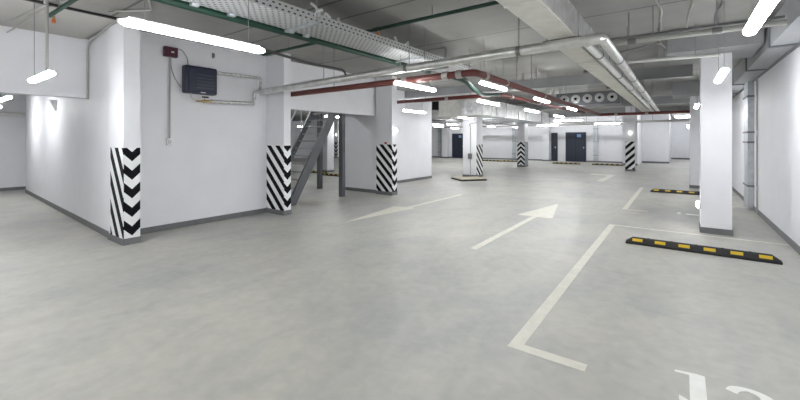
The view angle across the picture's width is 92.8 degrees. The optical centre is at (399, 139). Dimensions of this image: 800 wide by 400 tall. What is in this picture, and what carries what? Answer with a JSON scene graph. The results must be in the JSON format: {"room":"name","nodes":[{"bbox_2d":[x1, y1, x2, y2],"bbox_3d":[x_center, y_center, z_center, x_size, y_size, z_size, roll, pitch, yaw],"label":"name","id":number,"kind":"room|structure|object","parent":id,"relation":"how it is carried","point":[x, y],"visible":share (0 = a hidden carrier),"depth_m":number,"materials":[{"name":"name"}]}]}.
{"room":"parking garage","nodes":[
{"label":"parking garage","id":0,"kind":"room"},
{"bbox_2d":[0,93,25,187],"bbox_3d":[-13.525,-0.125,10.684,0.250,3.450,15.200,0,0,36],"label":"wall","id":1,"kind":"structure","parent":0,"point":[12,128],"depth_m":12.13,"materials":[{"name":"white paint"}]},
{"bbox_2d":[0,186,25,190],"bbox_3d":[-13.418,1.550,10.605,0.015,0.100,15.200,0,0,36],"label":"baseboard","id":2,"kind":"structure","parent":1,"relation":"attached to","point":[22,187],"depth_m":12.10,"materials":[{"name":"grey paint"}]},
{"bbox_2d":[26,28,108,230],"bbox_3d":[-7.970,-0.125,8.972,8.652,3.450,0.250,0,0,39],"label":"wall","id":3,"kind":"structure","parent":0,"point":[67,148],"depth_m":7.61,"materials":[{"name":"white paint"}]},
{"bbox_2d":[0,25,88,98],"bbox_3d":[-8.579,-1.310,3.364,0.250,1.080,9.260,0,0,36],"label":"wall","id":4,"kind":"structure","parent":3,"relation":"attached to","point":[67,55],"depth_m":6.49,"materials":[{"name":"white paint"}]},
{"bbox_2d":[47,100,56,110],"bbox_3d":[-8.008,-0.795,8.777,0.200,0.250,0.160,0,0,36],"label":"wall fixture","id":5,"kind":"object","parent":3,"relation":"attached to","point":[53,103],"visible":1,"depth_m":8.75,"materials":[{"name":"grey plastic"}]},
{"bbox_2d":[0,0,115,38],"bbox_3d":[-7.739,-1.844,2.691,1.900,0.012,9.170,0,0,36],"label":"ceiling","id":6,"kind":"structure","parent":3,"relation":"attached to","point":[69,23],"depth_m":5.86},
{"bbox_2d":[25,189,108,236],"bbox_3d":[-8.042,1.550,8.886,8.655,0.100,0.025,0,0,39],"label":"baseboard","id":7,"kind":"structure","parent":3,"relation":"attached to","point":[94,227],"depth_m":7.78,"materials":[{"name":"grey paint"}]},
{"bbox_2d":[86,21,116,98],"bbox_3d":[-5.025,-1.290,6.399,1.881,1.096,0.057,0,0,39],"label":"conduit","id":8,"kind":"object","parent":3,"relation":"attached to","point":[114,22],"visible":0.98,"depth_m":6.96,"materials":[{"name":"grey plastic"}]},
{"bbox_2d":[140,31,375,227],"bbox_3d":[-2.723,-0.125,8.951,0.250,3.450,6.400,0,0,36],"label":"wall","id":9,"kind":"structure","parent":0,"point":[215,164],"depth_m":7.39,"materials":[{"name":"white paint"}]},
{"bbox_2d":[166,57,171,145],"bbox_3d":[-4.117,-0.690,6.792,0.062,1.580,0.090,0,0,36],"label":"conduit","id":10,"kind":"object","parent":9,"relation":"attached to","point":[168,140],"visible":1,"depth_m":6.79,"materials":[{"name":"white"}]},
{"bbox_2d":[163,46,188,64],"bbox_3d":[-4.035,-1.514,6.882,0.086,0.307,0.432,0,0,36],"label":"alarm box","id":11,"kind":"object","parent":9,"relation":"attached to","point":[172,52],"visible":0.98,"depth_m":6.78,"materials":[{"name":"red plastic"}]},
{"bbox_2d":[182,64,216,95],"bbox_3d":[-3.751,-1.125,7.156,0.220,0.530,0.590,0,0,36],"label":"wall heater","id":12,"kind":"object","parent":9,"relation":"attached to","point":[195,79],"visible":1,"depth_m":7.05,"materials":[{"name":"black metal"}]},
{"bbox_2d":[188,67,215,92],"bbox_3d":[-3.688,-1.115,7.110,0.035,0.430,0.510,0,0,36],"label":"grille","id":13,"kind":"object","parent":12,"relation":"attached to","point":[200,79],"depth_m":7.08,"materials":[{"name":"black metal"}]},
{"bbox_2d":[140,208,266,234],"bbox_3d":[-3.727,1.550,7.362,0.015,0.100,2.650,0,0,36],"label":"baseboard","id":14,"kind":"structure","parent":9,"relation":"attached to","point":[146,230],"depth_m":7.24,"materials":[{"name":"grey paint"}]},
{"bbox_2d":[291,121,316,157],"bbox_3d":[-11.625,-0.125,31.253,0.250,3.450,24.600,0,0,36],"label":"wall","id":15,"kind":"structure","parent":0,"point":[295,130],"depth_m":34.85,"materials":[{"name":"white paint"}]},
{"bbox_2d":[291,96,689,120],"bbox_3d":[0.917,-1.685,23.774,28.720,0.330,0.400,0,0,36],"label":"beam","id":16,"kind":"structure","parent":15,"relation":"attached to","point":[658,100],"depth_m":17.11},
{"bbox_2d":[345,114,375,189],"bbox_3d":[-1.159,-0.125,11.915,1.480,3.450,0.230,0,0,36],"label":"wall","id":17,"kind":"structure","parent":0,"point":[360,130],"depth_m":11.82,"materials":[{"name":"white paint"}]},
{"bbox_2d":[345,187,375,192],"bbox_3d":[-1.264,1.550,11.840,1.400,0.100,0.015,0,0,36],"label":"baseboard","id":18,"kind":"structure","parent":17,"relation":"attached to","point":[346,188],"depth_m":11.80,"materials":[{"name":"grey paint"}]},
{"bbox_2d":[0,157,799,399],"bbox_3d":[-0.844,1.700,20.973,29.800,0.200,47.200,0,0,36],"label":"floor","id":19,"kind":"structure","parent":0,"point":[307,303],"depth_m":3.87,"materials":[{"name":"concrete"}]},
{"bbox_2d":[107,18,141,245],"bbox_3d":[-4.375,-0.125,6.045,0.658,3.450,0.248,0,0,36],"label":"pillar","id":20,"kind":"structure","parent":19,"relation":"on","point":[124,41],"depth_m":5.88,"materials":[{"name":"white paint"}]},
{"bbox_2d":[267,53,291,215],"bbox_3d":[-2.673,-0.125,8.343,0.678,3.450,0.208,0,0,36],"label":"pillar","id":21,"kind":"structure","parent":19,"relation":"on","point":[278,67],"depth_m":8.20,"materials":[{"name":"white paint"}]},
{"bbox_2d":[291,110,344,205],"bbox_3d":[-2.663,-0.056,10.874,2.070,3.311,2.830,0,0,36],"label":"staircase","id":22,"kind":"structure","parent":19,"relation":"on","point":[323,130],"depth_m":10.47,"materials":[{"name":"grey"}]},
{"bbox_2d":[323,114,333,171],"bbox_3d":[-3.631,-0.125,19.081,0.478,3.450,0.478,0,0,36],"label":"pillar","id":23,"kind":"structure","parent":19,"relation":"on","point":[328,147],"depth_m":18.89,"materials":[{"name":"white paint"}]},
{"bbox_2d":[334,119,338,157],"bbox_3d":[-5.556,-0.125,34.023,0.478,3.450,0.478,0,0,36],"label":"pillar","id":24,"kind":"structure","parent":19,"relation":"on","point":[336,121],"depth_m":33.80,"materials":[{"name":"white paint"}]},
{"bbox_2d":[376,76,397,195],"bbox_3d":[-0.406,-0.125,11.234,0.608,3.450,0.304,0,0,36],"label":"pillar","id":25,"kind":"structure","parent":19,"relation":"on","point":[386,96],"depth_m":11.12,"materials":[{"name":"white paint"}]},
{"bbox_2d":[344,194,462,222],"bbox_3d":[0.285,1.598,9.321,0.540,0.002,4.820,0,0,36],"label":"arrow","id":26,"kind":"object","parent":19,"relation":"on","point":[394,208],"depth_m":8.63,"materials":[{"name":"beige paint"}]},
{"bbox_2d":[442,121,449,157],"bbox_3d":[4.120,-0.125,34.314,0.528,3.450,0.508,0,0,36],"label":"pillar","id":27,"kind":"structure","parent":19,"relation":"on","point":[445,131],"depth_m":34.12,"materials":[{"name":"white paint"}]},
{"bbox_2d":[451,176,486,180],"bbox_3d":[2.836,1.562,15.383,1.250,0.075,1.078,0,0,-15],"label":"platform","id":28,"kind":"object","parent":19,"relation":"on","point":[470,178],"depth_m":15.09,"materials":[{"name":"beige concrete"}]},
{"bbox_2d":[463,98,482,176],"bbox_3d":[3.160,-0.125,16.661,0.668,3.450,0.734,0,0,36],"label":"pillar","id":29,"kind":"structure","parent":19,"relation":"on","point":[472,128],"depth_m":16.46,"materials":[{"name":"white paint"}]},
{"bbox_2d":[469,204,557,249],"bbox_3d":[2.526,1.598,7.575,0.720,0.002,4.940,0,0,36],"label":"arrow","id":30,"kind":"object","parent":19,"relation":"on","point":[546,212],"depth_m":7.85,"materials":[{"name":"beige paint"}]},
{"bbox_2d":[517,122,527,166],"bbox_3d":[7.394,-0.125,22.954,0.458,3.450,0.678,0,0,36],"label":"pillar","id":31,"kind":"structure","parent":19,"relation":"on","point":[522,129],"depth_m":22.71,"materials":[{"name":"white paint"}]},
{"bbox_2d":[542,118,550,160],"bbox_3d":[11.199,-0.125,29.111,0.498,3.450,0.508,0,0,36],"label":"pillar","id":32,"kind":"structure","parent":19,"relation":"on","point":[546,130],"depth_m":28.93,"materials":[{"name":"white paint"}]},
{"bbox_2d":[590,174,613,181],"bbox_3d":[8.469,1.598,16.362,0.970,0.002,3.600,0,0,36],"label":"arrow","id":33,"kind":"object","parent":19,"relation":"on","point":[608,176],"visible":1,"depth_m":16.67,"materials":[{"name":"beige paint"}]},
{"bbox_2d":[625,106,635,170],"bbox_3d":[11.897,-0.125,19.676,0.438,3.450,0.428,0,0,36],"label":"pillar","id":34,"kind":"structure","parent":19,"relation":"on","point":[629,119],"depth_m":19.52,"materials":[{"name":"white paint"}]},
{"bbox_2d":[623,187,647,211],"bbox_3d":[6.814,1.598,10.673,0.500,0.002,5.030,0,0,36],"label":"parking line","id":35,"kind":"object","parent":19,"relation":"on","point":[636,194],"visible":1,"depth_m":9.98,"materials":[{"name":"beige paint"}]},
{"bbox_2d":[507,224,789,371],"bbox_3d":[3.382,1.598,4.383,2.420,0.002,5.330,0,0,36],"label":"parking line","id":36,"kind":"object","parent":19,"relation":"on","point":[518,342],"visible":1,"depth_m":3.55,"materials":[{"name":"beige paint"}]},
{"bbox_2d":[650,189,699,194],"bbox_3d":[8.455,1.548,11.285,1.740,0.104,0.150,0,0,36],"label":"wheel stop","id":37,"kind":"object","parent":19,"relation":"on","point":[652,190],"visible":0.71,"depth_m":11.37,"materials":[{"name":"black"}]},
{"bbox_2d":[675,370,706,399],"bbox_3d":[1.901,1.598,2.442,0.208,0.002,0.402,0,0,32],"label":"number","id":38,"kind":"object","parent":19,"relation":"on","point":[697,383],"depth_m":2.46,"materials":[{"name":"white paint"}]},
{"bbox_2d":[689,96,699,188],"bbox_3d":[9.976,0.070,12.748,0.468,3.060,0.468,0,0,36],"label":"pillar","id":39,"kind":"structure","parent":19,"relation":"on","point":[694,113],"depth_m":12.63,"materials":[{"name":"white paint"}]},
{"bbox_2d":[672,81,699,98],"bbox_3d":[9.835,-1.655,12.690,1.220,0.390,1.700,0,0,36],"label":"beam","id":40,"kind":"structure","parent":39,"relation":"on","point":[681,90],"depth_m":12.22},
{"bbox_2d":[626,237,782,264],"bbox_3d":[4.239,1.548,5.447,1.740,0.104,0.150,0,0,36],"label":"wheel stop","id":41,"kind":"object","parent":19,"relation":"on","point":[694,248],"visible":1,"depth_m":5.33,"materials":[{"name":"black rubber"}]},
{"bbox_2d":[699,52,732,235],"bbox_3d":[5.498,0.070,6.645,0.438,3.060,0.468,0,0,36],"label":"pillar","id":42,"kind":"structure","parent":19,"relation":"on","point":[715,98],"depth_m":6.47,"materials":[{"name":"white paint"}]},
{"bbox_2d":[667,19,763,64],"bbox_3d":[5.367,-1.655,6.585,1.190,0.390,1.270,0,0,36],"label":"beam","id":43,"kind":"structure","parent":42,"relation":"on","point":[741,45],"depth_m":6.16,"materials":[{"name":"concrete"}]},
{"bbox_2d":[726,386,772,399],"bbox_3d":[2.131,1.598,2.264,0.289,0.003,0.420,0,0,36],"label":"number","id":44,"kind":"object","parent":19,"relation":"on","point":[735,389],"depth_m":2.42,"materials":[{"name":"white paint"}]},
{"bbox_2d":[39,0,785,117],"bbox_3d":[-0.844,-1.975,20.973,29.800,0.250,47.200,0,0,36],"label":"ceiling","id":45,"kind":"structure","parent":0,"point":[461,32],"depth_m":6.26,"materials":[{"name":"concrete"}]},
{"bbox_2d":[0,93,11,101],"bbox_3d":[-8.722,-1.361,8.396,1.264,0.977,0.088,0,0,36],"label":"strip light","id":46,"kind":"object","parent":45,"relation":"hanging from","point":[7,97],"visible":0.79,"depth_m":8.21,"materials":[{"name":"white"}]},
{"bbox_2d":[0,96,11,101],"bbox_3d":[-8.722,-0.895,8.396,1.220,0.045,0.088,0,0,36],"label":"diffuser","id":47,"kind":"object","parent":46,"relation":"attached to","point":[4,98],"depth_m":8.21,"materials":[{"name":"white"}]},
{"bbox_2d":[0,112,25,116],"bbox_3d":[-14.108,-1.303,9.561,0.130,1.093,12.500,0,0,36],"label":"pipe","id":48,"kind":"object","parent":45,"relation":"hanging from","point":[1,113],"visible":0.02,"depth_m":12.04,"materials":[{"name":"silver metal"}]},
{"bbox_2d":[0,4,44,23],"bbox_3d":[-5.640,-1.825,5.623,1.861,0.038,0.162,0,0,25],"label":"conduit","id":49,"kind":"object","parent":45,"relation":"attached to","point":[42,5],"visible":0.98,"depth_m":5.57,"materials":[{"name":"grey plastic"}]},
{"bbox_2d":[6,6,50,32],"bbox_3d":[-5.555,-1.785,5.716,1.823,0.113,0.098,0,0,31],"label":"conduit","id":50,"kind":"object","parent":45,"relation":"attached to","point":[43,9],"visible":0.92,"depth_m":5.79,"materials":[{"name":"grey plastic"}]},
{"bbox_2d":[28,0,55,82],"bbox_3d":[-4.602,-1.312,4.883,1.084,1.077,0.088,0,0,36],"label":"strip light","id":51,"kind":"object","parent":45,"relation":"hanging from","point":[48,73],"visible":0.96,"depth_m":4.75,"materials":[{"name":"white"}]},
{"bbox_2d":[28,72,55,82],"bbox_3d":[-4.602,-0.795,4.883,1.040,0.045,0.088,0,0,36],"label":"diffuser","id":52,"kind":"object","parent":51,"relation":"attached to","point":[41,76],"depth_m":4.79,"materials":[{"name":"white"}]},
{"bbox_2d":[43,0,47,70],"bbox_3d":[-4.570,-1.342,4.915,0.621,1.004,0.028,0,0,45],"label":"conduit","id":53,"kind":"object","parent":45,"relation":"hanging from","point":[45,2],"visible":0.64,"depth_m":4.70,"materials":[{"name":"grey plastic"}]},
{"bbox_2d":[49,0,77,22],"bbox_3d":[-3.704,-1.720,4.459,2.651,0.260,0.071,0,0,35],"label":"pipe","id":54,"kind":"object","parent":45,"relation":"hanging from","point":[68,3],"visible":0.92,"depth_m":4.93,"materials":[{"name":"green metal"}]},
{"bbox_2d":[25,0,121,19],"bbox_3d":[-5.727,-1.830,3.775,0.040,0.040,5.300,0,0,36],"label":"power cable","id":55,"kind":"object","parent":45,"relation":"attached to","point":[34,1],"visible":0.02,"depth_m":5.38,"materials":[{"name":"black plastic"}]},
{"bbox_2d":[107,0,151,12],"bbox_3d":[-3.527,-1.796,4.840,0.589,0.097,1.504,0,0,-24],"label":"conduit","id":56,"kind":"object","parent":45,"relation":"attached to","point":[149,2],"visible":1,"depth_m":5.37,"materials":[{"name":"grey plastic"}]},
{"bbox_2d":[116,0,265,52],"bbox_3d":[-1.753,-1.361,3.373,0.088,0.977,1.264,0,0,36],"label":"strip light","id":57,"kind":"object","parent":45,"relation":"hanging from","point":[133,22],"visible":1,"depth_m":3.25,"materials":[{"name":"white"}]},
{"bbox_2d":[120,19,263,52],"bbox_3d":[-1.753,-0.895,3.373,0.088,0.045,1.220,0,0,36],"label":"diffuser","id":58,"kind":"object","parent":57,"relation":"attached to","point":[142,24],"depth_m":3.25,"materials":[{"name":"white"}]},
{"bbox_2d":[182,0,471,72],"bbox_3d":[-2.781,-1.610,2.540,0.610,0.480,13.800,0,0,36],"label":"cable tray","id":59,"kind":"object","parent":45,"relation":"hanging from","point":[276,13],"visible":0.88,"depth_m":4.78,"materials":[{"name":"metal"}]},
{"bbox_2d":[152,0,430,73],"bbox_3d":[-3.274,-1.385,2.468,0.080,0.078,13.100,0,0,36],"label":"pipe","id":60,"kind":"object","parent":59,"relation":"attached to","point":[176,3],"visible":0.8,"depth_m":4.68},
{"bbox_2d":[305,2,339,21],"bbox_3d":[-0.890,-1.528,4.672,0.193,0.182,0.603,0,0,34],"label":"plastic film","id":61,"kind":"object","parent":59,"relation":"in","point":[318,11],"visible":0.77,"depth_m":4.53,"materials":[{"name":"grey"}]},
{"bbox_2d":[393,54,435,91],"bbox_3d":[0.273,-1.121,6.451,0.088,0.497,1.264,0,0,36],"label":"strip light","id":62,"kind":"object","parent":59,"relation":"hanging from","point":[396,82],"visible":0.88,"depth_m":6.29,"materials":[{"name":"white"}]},
{"bbox_2d":[393,81,435,91],"bbox_3d":[0.273,-0.895,6.451,0.088,0.045,1.220,0,0,36],"label":"diffuser","id":63,"kind":"object","parent":62,"relation":"attached to","point":[402,83],"depth_m":6.35,"materials":[{"name":"white"}]},
{"bbox_2d":[262,0,499,55],"bbox_3d":[-0.619,-1.720,6.039,5.250,0.260,0.065,0,0,36],"label":"pipe","id":64,"kind":"object","parent":45,"relation":"hanging from","point":[491,3],"visible":0.79,"depth_m":5.37,"materials":[{"name":"green metal"}]},
{"bbox_2d":[423,41,448,70],"bbox_3d":[0.670,-1.590,7.202,0.550,0.520,0.040,0,0,36],"label":"frame","id":65,"kind":"object","parent":45,"relation":"hanging from","point":[445,67],"visible":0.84,"depth_m":7.13,"materials":[{"name":"silver metal"}]},
{"bbox_2d":[397,70,518,99],"bbox_3d":[2.062,-1.540,12.490,5.330,0.620,3.630,0,0,36],"label":"pipe","id":66,"kind":"object","parent":45,"relation":"hanging from","point":[510,90],"visible":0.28,"depth_m":10.62,"materials":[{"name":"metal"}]},
{"bbox_2d":[258,18,659,110],"bbox_3d":[3.874,-1.397,11.823,6.506,0.906,14.358,0,0,36],"label":"insulated pipe","id":67,"kind":"object","parent":45,"relation":"hanging from","point":[605,42],"visible":0.97,"depth_m":5.31,"materials":[{"name":"silver metal"}]},
{"bbox_2d":[211,90,257,104],"bbox_3d":[-3.287,-0.875,7.684,0.155,0.350,1.012,0,0,36],"label":"pipe","id":68,"kind":"object","parent":67,"relation":"attached to","point":[254,92],"visible":0.96,"depth_m":7.73,"materials":[{"name":"silver metal"}]},
{"bbox_2d":[190,93,211,102],"bbox_3d":[-3.736,-0.785,7.143,0.068,0.175,0.395,0,0,36],"label":"valve","id":69,"kind":"object","parent":68,"relation":"attached to","point":[204,97],"visible":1,"depth_m":7.17,"materials":[{"name":"gold metal"}]},
{"bbox_2d":[217,71,261,89],"bbox_3d":[-3.242,-1.165,7.758,0.152,0.384,1.004,0,0,36],"label":"pipe","id":70,"kind":"object","parent":67,"relation":"attached to","point":[237,75],"visible":0.94,"depth_m":7.81,"materials":[{"name":"silver metal"}]},
{"bbox_2d":[264,48,346,74],"bbox_3d":[-1.172,-1.045,5.210,0.072,0.292,2.720,0,0,10],"label":"power cable","id":71,"kind":"object","parent":67,"relation":"hanging from","point":[266,50],"visible":1,"depth_m":4.80,"materials":[{"name":"black plastic"}]},
{"bbox_2d":[432,101,513,124],"bbox_3d":[4.113,-1.375,20.246,1.090,0.950,8.500,0,0,36],"label":"air duct","id":72,"kind":"object","parent":45,"relation":"hanging from","point":[435,105],"visible":0.34,"depth_m":17.66,"materials":[{"name":"metal"}]},
{"bbox_2d":[477,99,499,105],"bbox_3d":[2.146,-1.361,9.219,0.088,0.977,1.264,0,0,36],"label":"strip light","id":73,"kind":"object","parent":45,"relation":"hanging from","point":[478,100],"visible":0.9,"depth_m":9.12,"materials":[{"name":"white"}]},
{"bbox_2d":[291,28,689,115],"bbox_3d":[4.424,-1.391,10.377,14.053,0.917,4.571,0,0,-31],"label":"pipe","id":74,"kind":"object","parent":45,"relation":"hanging from","point":[458,74],"visible":0.89,"depth_m":7.15,"materials":[{"name":"red metal"}]},
{"bbox_2d":[397,77,584,113],"bbox_3d":[3.135,-1.460,14.043,5.240,0.781,8.260,0,0,36],"label":"pipe","id":75,"kind":"object","parent":45,"relation":"hanging from","point":[446,98],"visible":0.77,"depth_m":10.61,"materials":[{"name":"red metal"}]},
{"bbox_2d":[453,77,500,96],"bbox_3d":[1.605,-1.057,7.762,0.260,0.234,3.820,0,0,24],"label":"pipe","id":76,"kind":"object","parent":75,"relation":"attached to","point":[464,80],"visible":0.89,"depth_m":7.34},
{"bbox_2d":[479,38,506,90],"bbox_3d":[1.790,-1.421,7.248,0.088,0.857,1.264,0,0,36],"label":"strip light","id":77,"kind":"object","parent":45,"relation":"hanging from","point":[482,82],"visible":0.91,"depth_m":7.03,"materials":[{"name":"white"}]},
{"bbox_2d":[479,82,506,90],"bbox_3d":[1.790,-1.016,7.248,0.088,0.045,1.220,0,0,36],"label":"diffuser","id":78,"kind":"object","parent":77,"relation":"attached to","point":[489,84],"depth_m":7.15,"materials":[{"name":"white"}]},
{"bbox_2d":[439,98,549,123],"bbox_3d":[4.802,-1.353,17.637,1.950,0.995,8.510,0,0,36],"label":"air duct","id":79,"kind":"object","parent":45,"relation":"hanging from","point":[469,108],"visible":0.84,"depth_m":14.68,"materials":[{"name":"metal"}]},
{"bbox_2d":[441,116,622,127],"bbox_3d":[9.309,-1.456,29.520,14.040,0.787,0.120,0,0,36],"label":"pipe","id":80,"kind":"object","parent":45,"relation":"hanging from","point":[615,116],"visible":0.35,"depth_m":30.05,"materials":[{"name":"metal"}]},
{"bbox_2d":[496,0,649,108],"bbox_3d":[2.707,-1.522,5.643,0.440,0.655,25.300,0,0,36],"label":"air duct","id":81,"kind":"object","parent":45,"relation":"hanging from","point":[554,20],"visible":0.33,"depth_m":4.11,"materials":[{"name":"metal"}]},
{"bbox_2d":[560,47,649,111],"bbox_3d":[6.159,-1.171,10.272,0.270,0.043,13.750,0,0,36],"label":"air duct","id":82,"kind":"object","parent":81,"relation":"attached to","point":[581,56],"visible":0.85,"depth_m":6.52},
{"bbox_2d":[556,90,622,106],"bbox_3d":[6.054,-1.485,12.248,1.850,0.730,0.590,0,0,36],"label":"duct","id":83,"kind":"object","parent":45,"relation":"hanging from","point":[611,97],"visible":0.93,"depth_m":12.01,"materials":[{"name":"silver metal"}]},
{"bbox_2d":[528,107,689,124],"bbox_3d":[12.046,-1.402,22.048,9.300,0.897,0.140,0,0,36],"label":"pipe","id":84,"kind":"object","parent":45,"relation":"hanging from","point":[652,120],"visible":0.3,"depth_m":21.91,"materials":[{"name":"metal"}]},
{"bbox_2d":[584,45,653,111],"bbox_3d":[6.362,-1.120,10.105,0.120,0.112,14.180,0,0,36],"label":"insulated pipe","id":85,"kind":"object","parent":45,"relation":"hanging from","point":[594,50],"visible":0.92,"depth_m":5.95,"materials":[{"name":"silver metal"}]},
{"bbox_2d":[620,42,665,56],"bbox_3d":[4.032,-1.593,6.101,0.911,0.514,0.391,0,0,-11],"label":"pipe","id":86,"kind":"object","parent":45,"relation":"hanging from","point":[659,43],"visible":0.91,"depth_m":6.06,"materials":[{"name":"silver metal"}]},
{"bbox_2d":[655,0,662,31],"bbox_3d":[3.597,-1.825,5.299,0.089,0.038,2.801,0,0,36],"label":"conduit","id":87,"kind":"object","parent":45,"relation":"attached to","point":[656,1],"visible":0.99,"depth_m":5.49,"materials":[{"name":"grey plastic"}]},
{"bbox_2d":[626,24,719,63],"bbox_3d":[4.424,-1.576,6.229,1.266,0.547,0.068,0,0,28],"label":"pipe","id":88,"kind":"object","parent":45,"relation":"hanging from","point":[712,54],"visible":0.92,"depth_m":6.18,"materials":[{"name":"grey plastic"}]},
{"bbox_2d":[600,0,787,47],"bbox_3d":[3.772,-1.603,5.074,1.971,0.494,0.092,0,0,35],"label":"pipe","id":89,"kind":"object","parent":45,"relation":"hanging from","point":[715,30],"visible":0.91,"depth_m":4.98,"materials":[{"name":"grey plastic"}]},
{"bbox_2d":[610,0,784,40],"bbox_3d":[3.845,-1.617,5.173,1.971,0.465,0.044,0,0,35],"label":"pipe","id":90,"kind":"object","parent":45,"relation":"hanging from","point":[782,16],"visible":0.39,"depth_m":5.12,"materials":[{"name":"silver metal"}]},
{"bbox_2d":[714,18,728,82],"bbox_3d":[4.554,-1.361,5.403,0.088,0.977,1.264,0,0,36],"label":"strip light","id":91,"kind":"object","parent":45,"relation":"hanging from","point":[722,73],"visible":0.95,"depth_m":5.39,"materials":[{"name":"white"}]},
{"bbox_2d":[714,69,728,82],"bbox_3d":[4.554,-0.895,5.403,0.088,0.045,1.220,0,0,36],"label":"diffuser","id":92,"kind":"object","parent":91,"relation":"attached to","point":[722,73],"depth_m":5.22,"materials":[{"name":"white"}]},
{"bbox_2d":[743,0,778,35],"bbox_3d":[2.582,-1.361,2.719,0.088,0.977,1.264,0,0,36],"label":"strip light","id":93,"kind":"object","parent":45,"relation":"hanging from","point":[764,8],"visible":1,"depth_m":2.74,"materials":[{"name":"white"}]},
{"bbox_2d":[732,0,799,98],"bbox_3d":[6.734,-1.587,7.151,0.335,0.525,32.500,0,0,36],"label":"air duct","id":94,"kind":"object","parent":45,"relation":"hanging from","point":[779,41],"visible":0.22,"depth_m":5.77,"materials":[{"name":"silver metal"}]},
{"bbox_2d":[397,90,431,180],"bbox_3d":[-0.155,-0.125,14.218,0.250,3.450,4.670,0,0,36],"label":"wall","id":95,"kind":"structure","parent":0,"point":[414,133],"depth_m":14.94,"materials":[{"name":"white paint"}]},
{"bbox_2d":[397,176,431,182],"bbox_3d":[-0.044,1.550,14.146,0.015,0.100,4.685,0,0,36],"label":"baseboard","id":96,"kind":"structure","parent":95,"relation":"attached to","point":[426,177],"depth_m":14.91,"materials":[{"name":"grey paint"}]},
{"bbox_2d":[405,64,692,97],"bbox_3d":[-3.998,-1.710,17.737,27.950,0.280,0.350,0,0,36],"label":"beam","id":97,"kind":"structure","parent":95,"relation":"attached to","point":[683,71],"depth_m":11.01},
{"bbox_2d":[432,115,622,161],"bbox_3d":[5.879,-0.125,33.499,25.800,3.450,0.250,0,0,36],"label":"wall","id":98,"kind":"structure","parent":0,"point":[496,141],"depth_m":29.02,"materials":[{"name":"white paint"}]},
{"bbox_2d":[438,128,440,155],"bbox_3d":[3.619,0.190,34.898,0.320,2.580,0.169,0,0,36],"label":"duct","id":99,"kind":"object","parent":98,"relation":"attached to","point":[439,129],"visible":0.98,"depth_m":34.82,"materials":[{"name":"metal"}]},
{"bbox_2d":[452,134,462,157],"bbox_3d":[5.186,0.515,33.779,1.250,2.170,0.120,0,0,36],"label":"door","id":100,"kind":"structure","parent":98,"relation":"in","point":[457,139],"depth_m":33.83,"materials":[{"name":"blue"}]},
{"bbox_2d":[512,126,515,157],"bbox_3d":[9.220,0.190,30.783,0.320,2.580,0.169,0,0,36],"label":"duct","id":101,"kind":"object","parent":98,"relation":"attached to","point":[513,128],"visible":0.98,"depth_m":30.72,"materials":[{"name":"metal"}]},
{"bbox_2d":[432,156,622,162],"bbox_3d":[5.497,1.550,33.612,25.050,0.100,0.020,0,0,36],"label":"baseboard","id":102,"kind":"structure","parent":98,"relation":"attached to","point":[432,156],"depth_m":29.84,"materials":[{"name":"grey paint"}]},
{"bbox_2d":[551,133,557,160],"bbox_3d":[11.741,0.525,28.962,0.440,2.150,0.120,0,0,36],"label":"door","id":103,"kind":"structure","parent":98,"relation":"in","point":[554,136],"depth_m":28.95,"materials":[{"name":"blue"}]},
{"bbox_2d":[432,106,689,121],"bbox_3d":[4.884,-1.675,29.173,28.720,0.350,0.400,0,0,36],"label":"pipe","id":104,"kind":"structure","parent":98,"relation":"attached to","point":[564,113],"depth_m":23.48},
{"bbox_2d":[566,132,585,161],"bbox_3d":[12.945,0.515,28.076,1.390,2.170,0.120,0,0,36],"label":"door","id":105,"kind":"structure","parent":98,"relation":"in","point":[575,141],"depth_m":28.04,"materials":[{"name":"blue"}]},
{"bbox_2d":[593,125,597,160],"bbox_3d":[14.006,0.190,27.265,0.320,2.580,0.169,0,0,36],"label":"duct","id":106,"kind":"object","parent":98,"relation":"attached to","point":[595,127],"visible":0.91,"depth_m":27.21,"materials":[{"name":"metal"}]},
{"bbox_2d":[623,115,641,164],"bbox_3d":[15.592,-0.125,25.523,0.800,3.450,3.600,0,0,36],"label":"wall","id":107,"kind":"structure","parent":0,"point":[637,117],"depth_m":24.28,"materials":[{"name":"white paint"}]},
{"bbox_2d":[642,114,668,161],"bbox_3d":[17.674,-0.125,26.413,1.600,3.450,0.300,0,0,36],"label":"wall","id":108,"kind":"structure","parent":0,"point":[655,136],"depth_m":26.27,"materials":[{"name":"white paint"}]},
{"bbox_2d":[669,114,670,162],"bbox_3d":[20.498,-0.125,29.116,0.250,3.450,7.400,0,0,36],"label":"wall","id":109,"kind":"structure","parent":0,"point":[669,114],"depth_m":27.02,"materials":[{"name":"white paint"}]},
{"bbox_2d":[671,117,689,157],"bbox_3d":[23.664,-0.125,31.567,2.450,3.450,0.300,0,0,36],"label":"wall","id":110,"kind":"structure","parent":0,"point":[680,132],"depth_m":31.65,"materials":[{"name":"white paint"}]},
{"bbox_2d":[732,46,799,245],"bbox_3d":[10.845,-0.125,12.258,0.240,3.450,46.600,0,0,36],"label":"wall","id":111,"kind":"structure","parent":0,"point":[779,87],"depth_m":6.66,"materials":[{"name":"white paint"}]},
{"bbox_2d":[743,81,753,208],"bbox_3d":[8.195,0.115,8.962,0.123,2.930,0.750,0,0,36],"label":"duct","id":112,"kind":"object","parent":111,"relation":"attached to","point":[748,98],"visible":0.96,"depth_m":8.71,"materials":[{"name":"metal"}]},
{"bbox_2d":[756,78,757,213],"bbox_3d":[7.679,0.115,8.194,0.039,2.930,0.040,0,0,36],"label":"pipe","id":113,"kind":"object","parent":111,"relation":"attached to","point":[756,78],"visible":0.96,"depth_m":8.18,"materials":[{"name":"grey plastic"}]},
{"bbox_2d":[732,187,799,254],"bbox_3d":[10.654,1.550,12.213,0.015,0.100,46.300,0,0,36],"label":"baseboard","id":114,"kind":"structure","parent":111,"relation":"attached to","point":[796,247],"depth_m":6.59,"materials":[{"name":"grey paint"}]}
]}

